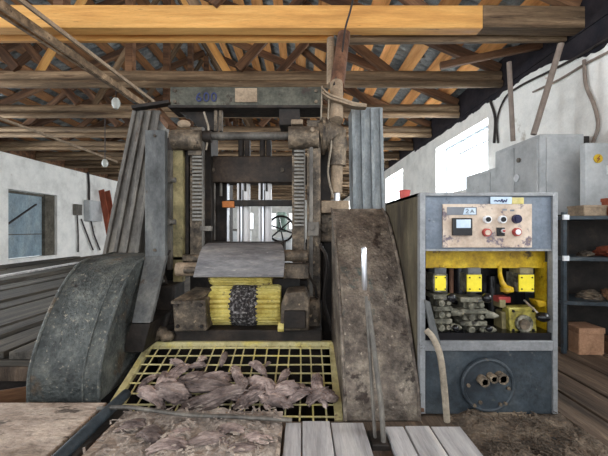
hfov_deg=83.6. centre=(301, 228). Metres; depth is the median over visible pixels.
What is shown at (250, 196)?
roof truss
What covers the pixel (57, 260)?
plank
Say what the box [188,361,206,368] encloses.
bark piece
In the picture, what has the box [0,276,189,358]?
plank
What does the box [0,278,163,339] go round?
plank
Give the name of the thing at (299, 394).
bark piece
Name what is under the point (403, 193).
mug
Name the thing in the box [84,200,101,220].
box
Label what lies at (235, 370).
bark piece
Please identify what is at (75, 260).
plank
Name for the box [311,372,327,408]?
bark piece
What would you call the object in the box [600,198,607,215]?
box
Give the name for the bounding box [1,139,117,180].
trim
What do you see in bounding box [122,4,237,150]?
batten
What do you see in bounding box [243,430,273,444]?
bark piece
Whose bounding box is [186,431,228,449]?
bark piece
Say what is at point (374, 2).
batten
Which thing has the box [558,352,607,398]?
board
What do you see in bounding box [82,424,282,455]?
board
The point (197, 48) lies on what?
batten
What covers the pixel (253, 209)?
wall
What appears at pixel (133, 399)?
floor
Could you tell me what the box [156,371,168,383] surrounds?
bark piece
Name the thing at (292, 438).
board
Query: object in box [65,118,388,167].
roof truss
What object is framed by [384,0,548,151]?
batten
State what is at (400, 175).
window
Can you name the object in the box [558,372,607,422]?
board
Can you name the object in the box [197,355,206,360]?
bark piece
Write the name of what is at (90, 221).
cable
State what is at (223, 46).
batten
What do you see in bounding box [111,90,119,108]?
hanging lamp
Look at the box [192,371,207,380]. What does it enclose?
bark piece
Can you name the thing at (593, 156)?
junction box
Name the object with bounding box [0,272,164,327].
plank
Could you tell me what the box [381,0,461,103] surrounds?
batten
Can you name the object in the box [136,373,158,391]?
bark piece
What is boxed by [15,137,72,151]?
batten
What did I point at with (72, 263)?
plank
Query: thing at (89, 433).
bar
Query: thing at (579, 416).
board
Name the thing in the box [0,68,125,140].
batten
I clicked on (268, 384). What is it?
bark piece
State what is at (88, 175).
cable
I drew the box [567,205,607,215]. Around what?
box
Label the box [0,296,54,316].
plank
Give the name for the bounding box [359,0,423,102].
batten
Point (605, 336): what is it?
box
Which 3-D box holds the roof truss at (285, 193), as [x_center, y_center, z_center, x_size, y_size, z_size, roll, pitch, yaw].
[-3.000,-4.013,24.149,12.960,3.158,0.272,0,0,0]
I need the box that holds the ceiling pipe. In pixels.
[0,117,117,162]
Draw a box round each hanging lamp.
[102,118,107,166]
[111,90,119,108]
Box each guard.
[26,252,162,402]
[330,208,420,420]
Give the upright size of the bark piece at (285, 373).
0.101 m
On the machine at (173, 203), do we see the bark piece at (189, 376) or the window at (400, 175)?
the bark piece at (189, 376)
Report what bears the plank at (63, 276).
on the edge timber at (6, 361)
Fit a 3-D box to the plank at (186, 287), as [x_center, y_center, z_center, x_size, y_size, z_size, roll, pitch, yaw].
[-2.095,1.107,5.996,0.244,0.083,6.010,0,0,0]
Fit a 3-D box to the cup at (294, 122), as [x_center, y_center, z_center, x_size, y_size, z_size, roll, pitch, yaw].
[-0.049,-1.043,3.350,0.116,0.048,0.100,0,0,0]
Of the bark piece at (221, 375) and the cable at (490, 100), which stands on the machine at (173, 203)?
the bark piece at (221, 375)
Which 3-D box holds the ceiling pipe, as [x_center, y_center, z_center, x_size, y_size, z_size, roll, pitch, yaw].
[-6.291,-2.290,8.951,0.103,0.150,4.904,0,0,2]
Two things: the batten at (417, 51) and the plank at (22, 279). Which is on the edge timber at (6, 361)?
the plank at (22, 279)
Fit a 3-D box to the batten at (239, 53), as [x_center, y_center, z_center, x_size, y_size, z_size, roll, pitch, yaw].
[-1.840,-5.160,13.500,0.258,0.138,33.000,0,0,0]
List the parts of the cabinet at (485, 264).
panel, panel, bent strip, plate, plate, instrument plate, panel, panel, yellow lever, plate, valve lever, panel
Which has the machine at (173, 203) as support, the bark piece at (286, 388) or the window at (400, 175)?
the bark piece at (286, 388)
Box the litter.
[82,403,282,455]
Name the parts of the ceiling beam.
king post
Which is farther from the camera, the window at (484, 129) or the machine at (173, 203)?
the window at (484, 129)
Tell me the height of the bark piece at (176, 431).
0.044 m
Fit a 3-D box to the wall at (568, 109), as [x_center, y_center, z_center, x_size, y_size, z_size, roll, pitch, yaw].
[3.725,-0.625,13.500,0.450,3.650,33.000,0,0,0]
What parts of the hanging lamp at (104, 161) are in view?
lamp shade, cord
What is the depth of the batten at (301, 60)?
8.85 m
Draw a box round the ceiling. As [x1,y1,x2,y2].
[0,0,550,151]
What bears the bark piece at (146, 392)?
on the machine at (173, 203)
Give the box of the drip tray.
[425,320,551,340]
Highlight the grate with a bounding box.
[110,341,342,420]
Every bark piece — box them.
[115,418,146,431]
[134,424,164,444]
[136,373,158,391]
[136,385,165,408]
[145,435,187,455]
[154,381,191,405]
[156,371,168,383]
[160,378,176,382]
[166,425,190,436]
[169,358,185,365]
[169,363,190,378]
[176,371,203,382]
[176,384,248,410]
[184,378,233,402]
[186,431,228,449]
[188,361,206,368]
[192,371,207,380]
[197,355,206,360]
[198,371,231,380]
[217,422,244,433]
[218,351,227,366]
[227,441,260,452]
[230,365,248,389]
[230,393,243,401]
[233,383,265,410]
[238,376,248,388]
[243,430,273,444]
[248,360,266,376]
[248,374,275,409]
[260,393,295,408]
[273,380,300,396]
[276,368,290,383]
[283,387,315,408]
[306,386,334,406]
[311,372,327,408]
[320,388,338,402]
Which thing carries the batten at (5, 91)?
attached to the ceiling
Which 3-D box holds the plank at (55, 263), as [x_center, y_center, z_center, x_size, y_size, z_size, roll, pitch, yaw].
[-7.863,1.154,9.761,0.307,0.073,2.801,0,0,0]
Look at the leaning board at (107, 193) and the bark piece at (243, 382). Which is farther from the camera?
the leaning board at (107, 193)
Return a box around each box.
[73,204,81,214]
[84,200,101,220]
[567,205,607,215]
[568,322,604,355]
[580,143,607,204]
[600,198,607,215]
[604,335,607,353]
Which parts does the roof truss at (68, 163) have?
king post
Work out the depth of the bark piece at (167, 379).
2.40 m
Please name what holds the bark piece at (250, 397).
on the machine at (173, 203)
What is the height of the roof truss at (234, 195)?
3.158 m
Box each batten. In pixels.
[0,58,122,125]
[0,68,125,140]
[0,88,103,138]
[0,118,53,140]
[11,0,177,125]
[11,104,118,151]
[15,47,129,118]
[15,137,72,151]
[37,43,133,103]
[47,0,186,119]
[85,0,220,140]
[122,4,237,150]
[136,0,232,125]
[162,0,255,150]
[200,0,257,125]
[232,45,275,151]
[233,0,276,140]
[251,0,287,151]
[273,0,288,70]
[295,43,305,67]
[310,0,329,119]
[342,0,390,123]
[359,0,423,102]
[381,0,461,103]
[384,0,501,125]
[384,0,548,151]
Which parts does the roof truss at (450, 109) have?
king post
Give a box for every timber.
[0,0,154,109]
[0,356,29,365]
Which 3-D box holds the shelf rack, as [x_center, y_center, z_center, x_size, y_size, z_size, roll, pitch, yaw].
[2.972,0.540,3.299,1.024,1.400,0.434,0,0,11]
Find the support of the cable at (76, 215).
attached to the switch box at (77, 208)
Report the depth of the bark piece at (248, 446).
1.75 m
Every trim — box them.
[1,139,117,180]
[341,0,607,200]
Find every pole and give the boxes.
[506,61,515,140]
[530,42,564,134]
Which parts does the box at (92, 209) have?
lid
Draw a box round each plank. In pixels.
[0,256,79,265]
[0,260,66,268]
[0,261,48,267]
[0,262,78,277]
[0,263,66,271]
[0,265,54,274]
[0,267,72,281]
[0,269,57,278]
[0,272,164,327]
[0,273,68,287]
[0,275,66,291]
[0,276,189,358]
[0,278,36,285]
[0,278,64,294]
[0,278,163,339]
[0,282,62,303]
[0,290,57,310]
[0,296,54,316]
[0,386,45,402]
[7,258,85,269]
[9,277,189,358]
[37,272,68,278]
[184,283,189,292]
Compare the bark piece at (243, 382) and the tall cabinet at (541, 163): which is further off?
the tall cabinet at (541, 163)
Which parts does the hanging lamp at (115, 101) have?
lamp shade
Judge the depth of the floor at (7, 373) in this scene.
2.12 m
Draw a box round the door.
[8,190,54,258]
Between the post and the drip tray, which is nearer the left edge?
the post
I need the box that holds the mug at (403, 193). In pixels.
[399,190,410,198]
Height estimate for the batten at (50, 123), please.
0.138 m
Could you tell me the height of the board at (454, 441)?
0.045 m
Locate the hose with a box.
[424,328,449,422]
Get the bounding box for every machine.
[103,86,384,420]
[272,212,291,261]
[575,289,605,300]
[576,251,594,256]
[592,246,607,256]
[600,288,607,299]
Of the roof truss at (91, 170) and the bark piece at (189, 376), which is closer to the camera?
the bark piece at (189, 376)
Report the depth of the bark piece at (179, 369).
2.56 m
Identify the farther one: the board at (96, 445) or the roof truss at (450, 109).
the roof truss at (450, 109)
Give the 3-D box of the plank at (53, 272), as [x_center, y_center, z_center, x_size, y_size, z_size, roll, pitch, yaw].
[-6.265,1.101,6.453,0.208,0.096,6.897,0,0,0]
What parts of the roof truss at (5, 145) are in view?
king post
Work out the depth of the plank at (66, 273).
7.15 m
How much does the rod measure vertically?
0.082 m
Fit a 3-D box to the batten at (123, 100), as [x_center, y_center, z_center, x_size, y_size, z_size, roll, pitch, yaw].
[-6.054,-4.364,13.500,0.230,0.127,33.000,0,0,0]
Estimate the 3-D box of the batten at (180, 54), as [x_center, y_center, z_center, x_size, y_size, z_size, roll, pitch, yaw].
[-3.737,-5.338,13.500,0.230,0.127,33.000,0,0,0]
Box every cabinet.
[385,193,557,415]
[466,168,494,192]
[495,134,583,214]
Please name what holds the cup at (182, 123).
on the machine at (173, 203)
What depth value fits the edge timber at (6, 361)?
2.96 m
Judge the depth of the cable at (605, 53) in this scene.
4.31 m
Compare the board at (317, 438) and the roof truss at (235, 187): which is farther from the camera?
the roof truss at (235, 187)
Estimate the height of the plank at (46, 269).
0.085 m
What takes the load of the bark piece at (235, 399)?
on the machine at (173, 203)
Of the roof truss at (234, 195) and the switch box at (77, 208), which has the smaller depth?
the switch box at (77, 208)
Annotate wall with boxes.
[0,151,117,264]
[233,200,340,242]
[343,44,607,208]
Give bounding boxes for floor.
[0,243,454,455]
[0,349,342,420]
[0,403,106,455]
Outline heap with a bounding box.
[450,408,607,455]
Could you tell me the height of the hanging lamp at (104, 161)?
1.125 m
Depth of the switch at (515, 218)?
2.14 m
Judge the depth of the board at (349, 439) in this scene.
1.86 m
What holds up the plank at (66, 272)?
on the floor at (7, 373)
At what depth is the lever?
1.97 m
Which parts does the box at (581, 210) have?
lid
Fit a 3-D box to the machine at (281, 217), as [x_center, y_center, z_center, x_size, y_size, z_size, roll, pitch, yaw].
[-0.604,0.371,9.486,0.827,1.658,1.028,0,0,0]
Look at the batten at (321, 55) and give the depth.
8.18 m
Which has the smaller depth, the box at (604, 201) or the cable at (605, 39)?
the box at (604, 201)
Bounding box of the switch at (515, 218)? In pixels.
[511,214,521,223]
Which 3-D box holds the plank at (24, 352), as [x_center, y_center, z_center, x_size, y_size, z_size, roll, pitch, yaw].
[-2.389,1.115,6.478,0.351,0.073,6.989,0,0,0]
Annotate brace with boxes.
[439,43,542,69]
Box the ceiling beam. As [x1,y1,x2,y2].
[0,0,584,44]
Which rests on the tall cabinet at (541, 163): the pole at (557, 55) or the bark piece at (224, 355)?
the pole at (557, 55)
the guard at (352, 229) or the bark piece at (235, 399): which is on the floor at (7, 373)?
the guard at (352, 229)
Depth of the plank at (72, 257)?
12.51 m
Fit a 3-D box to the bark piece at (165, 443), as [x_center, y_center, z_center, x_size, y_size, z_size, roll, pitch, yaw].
[-0.700,1.125,1.776,0.225,0.052,0.100,0,0,-10]
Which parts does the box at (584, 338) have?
lid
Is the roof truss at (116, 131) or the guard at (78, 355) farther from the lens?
the roof truss at (116, 131)
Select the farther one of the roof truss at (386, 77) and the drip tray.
the roof truss at (386, 77)
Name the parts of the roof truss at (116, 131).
king post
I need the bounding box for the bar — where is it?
[52,389,130,455]
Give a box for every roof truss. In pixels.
[0,0,459,117]
[0,0,502,87]
[0,43,431,137]
[0,50,412,150]
[35,94,399,160]
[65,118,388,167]
[89,118,348,173]
[108,118,348,178]
[229,124,348,182]
[232,140,348,189]
[233,140,348,186]
[233,151,348,191]
[233,151,348,194]
[233,194,347,196]
[233,196,344,197]
[233,198,342,199]
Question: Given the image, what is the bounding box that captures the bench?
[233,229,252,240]
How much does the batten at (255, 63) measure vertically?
0.138 m
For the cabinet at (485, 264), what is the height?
1.433 m
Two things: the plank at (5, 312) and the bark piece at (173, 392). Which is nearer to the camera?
the bark piece at (173, 392)
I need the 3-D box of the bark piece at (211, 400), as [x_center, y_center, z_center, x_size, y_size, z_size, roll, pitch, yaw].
[-0.617,1.163,2.274,0.536,0.218,0.165,0,0,0]
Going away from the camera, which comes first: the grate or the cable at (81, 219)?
the grate
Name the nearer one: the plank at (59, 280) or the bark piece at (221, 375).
the bark piece at (221, 375)
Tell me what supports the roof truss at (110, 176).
on the trim at (595, 10)
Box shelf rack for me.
[558,212,607,353]
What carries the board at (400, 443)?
on the floor at (7, 373)
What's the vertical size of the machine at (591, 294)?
0.123 m
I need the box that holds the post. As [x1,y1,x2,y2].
[327,30,349,124]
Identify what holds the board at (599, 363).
on the floor at (7, 373)
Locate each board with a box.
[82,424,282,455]
[99,189,109,234]
[105,190,112,217]
[283,423,300,455]
[303,421,333,455]
[331,423,372,455]
[385,427,417,455]
[405,426,447,455]
[431,427,482,455]
[558,346,607,375]
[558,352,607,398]
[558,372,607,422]
[558,392,607,445]
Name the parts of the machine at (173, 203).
plate, roller arm, block lid, guide rod, saw blade, sill, saw blade, saw blade, saw blade, saw blade, saw blade, roller arm, block lid, roller arm, post, piston rod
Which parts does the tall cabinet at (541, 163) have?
door, door, panel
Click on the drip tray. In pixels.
(540, 332)
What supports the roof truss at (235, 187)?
on the trim at (595, 10)
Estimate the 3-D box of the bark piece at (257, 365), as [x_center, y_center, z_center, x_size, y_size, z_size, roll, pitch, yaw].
[-0.330,1.058,2.587,0.186,0.094,0.073,0,0,40]
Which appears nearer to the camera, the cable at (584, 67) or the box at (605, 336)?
the box at (605, 336)
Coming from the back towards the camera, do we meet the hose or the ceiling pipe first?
the ceiling pipe
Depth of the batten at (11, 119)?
10.27 m
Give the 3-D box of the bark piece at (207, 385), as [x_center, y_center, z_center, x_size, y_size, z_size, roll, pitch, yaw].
[-0.628,1.142,2.392,0.436,0.211,0.140,0,0,-8]
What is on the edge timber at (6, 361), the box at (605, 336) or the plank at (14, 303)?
the plank at (14, 303)
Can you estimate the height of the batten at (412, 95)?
0.115 m
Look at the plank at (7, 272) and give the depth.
9.02 m
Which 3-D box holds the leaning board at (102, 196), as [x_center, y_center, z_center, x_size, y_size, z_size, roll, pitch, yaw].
[-8.840,-0.312,15.423,1.289,3.063,0.177,0,0,34]
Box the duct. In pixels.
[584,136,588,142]
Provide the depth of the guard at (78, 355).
2.52 m
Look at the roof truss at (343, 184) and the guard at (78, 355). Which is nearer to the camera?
the guard at (78, 355)
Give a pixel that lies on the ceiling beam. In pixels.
(414, 21)
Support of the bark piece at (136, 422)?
on the board at (96, 445)
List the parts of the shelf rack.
post, shelf, shelf, shelf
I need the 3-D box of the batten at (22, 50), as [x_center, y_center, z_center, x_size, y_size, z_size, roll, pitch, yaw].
[-6.509,-4.173,13.500,0.203,0.115,33.000,0,0,0]
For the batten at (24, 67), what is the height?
0.127 m
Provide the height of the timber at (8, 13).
0.200 m
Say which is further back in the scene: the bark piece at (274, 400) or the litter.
the bark piece at (274, 400)
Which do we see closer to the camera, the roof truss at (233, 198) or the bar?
the bar
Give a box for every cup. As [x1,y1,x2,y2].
[177,120,190,127]
[291,119,302,125]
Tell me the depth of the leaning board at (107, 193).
16.07 m
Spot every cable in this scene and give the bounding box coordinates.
[76,215,78,251]
[81,219,93,249]
[87,172,89,199]
[90,221,100,249]
[333,0,353,84]
[489,99,495,142]
[496,37,607,142]
[532,51,607,92]
[582,59,599,142]
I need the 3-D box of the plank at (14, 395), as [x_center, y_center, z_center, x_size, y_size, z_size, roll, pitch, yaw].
[-2.175,1.280,2.575,0.079,0.259,0.732,0,0,39]
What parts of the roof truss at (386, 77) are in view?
king post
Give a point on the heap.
(526, 434)
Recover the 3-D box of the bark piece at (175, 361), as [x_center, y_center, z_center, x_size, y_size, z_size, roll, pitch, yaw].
[-0.986,1.079,2.704,0.161,0.093,0.072,0,0,0]
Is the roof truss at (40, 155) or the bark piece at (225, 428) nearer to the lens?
the bark piece at (225, 428)
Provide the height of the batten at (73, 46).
0.115 m
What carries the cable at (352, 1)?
on the post
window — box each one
[392,173,402,200]
[446,126,487,192]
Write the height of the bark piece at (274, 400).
0.085 m
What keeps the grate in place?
attached to the machine at (173, 203)
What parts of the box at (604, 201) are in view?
lid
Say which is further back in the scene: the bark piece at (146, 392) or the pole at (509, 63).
the pole at (509, 63)
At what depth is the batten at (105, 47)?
9.02 m
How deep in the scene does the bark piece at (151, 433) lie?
1.84 m
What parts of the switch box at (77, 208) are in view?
lid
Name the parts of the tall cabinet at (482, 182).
door, door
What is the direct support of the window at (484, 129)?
in the wall at (568, 109)
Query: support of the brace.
attached to the wall at (568, 109)
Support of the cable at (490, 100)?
attached to the wall at (568, 109)
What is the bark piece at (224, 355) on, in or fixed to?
on the machine at (173, 203)
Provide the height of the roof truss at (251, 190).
3.158 m
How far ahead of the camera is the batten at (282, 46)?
8.57 m
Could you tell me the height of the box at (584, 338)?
0.274 m
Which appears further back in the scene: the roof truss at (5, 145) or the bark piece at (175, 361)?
the roof truss at (5, 145)
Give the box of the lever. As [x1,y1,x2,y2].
[361,247,389,450]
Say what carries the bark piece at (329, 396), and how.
on the machine at (173, 203)
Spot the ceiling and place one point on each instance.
(430, 55)
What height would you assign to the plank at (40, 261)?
0.067 m
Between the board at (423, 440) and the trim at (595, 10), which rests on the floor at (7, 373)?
the board at (423, 440)
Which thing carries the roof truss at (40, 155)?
on the trim at (595, 10)
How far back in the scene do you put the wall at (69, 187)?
13.38 m
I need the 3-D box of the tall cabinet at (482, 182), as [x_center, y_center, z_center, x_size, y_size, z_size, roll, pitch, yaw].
[3.377,0.060,5.920,0.185,2.220,1.840,0,0,0]
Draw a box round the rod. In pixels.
[96,405,291,421]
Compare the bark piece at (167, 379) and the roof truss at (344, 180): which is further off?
the roof truss at (344, 180)
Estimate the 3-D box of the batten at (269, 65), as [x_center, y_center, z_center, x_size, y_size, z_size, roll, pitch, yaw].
[-0.951,-4.786,13.500,0.258,0.138,33.000,0,0,0]
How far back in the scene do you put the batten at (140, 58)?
9.90 m

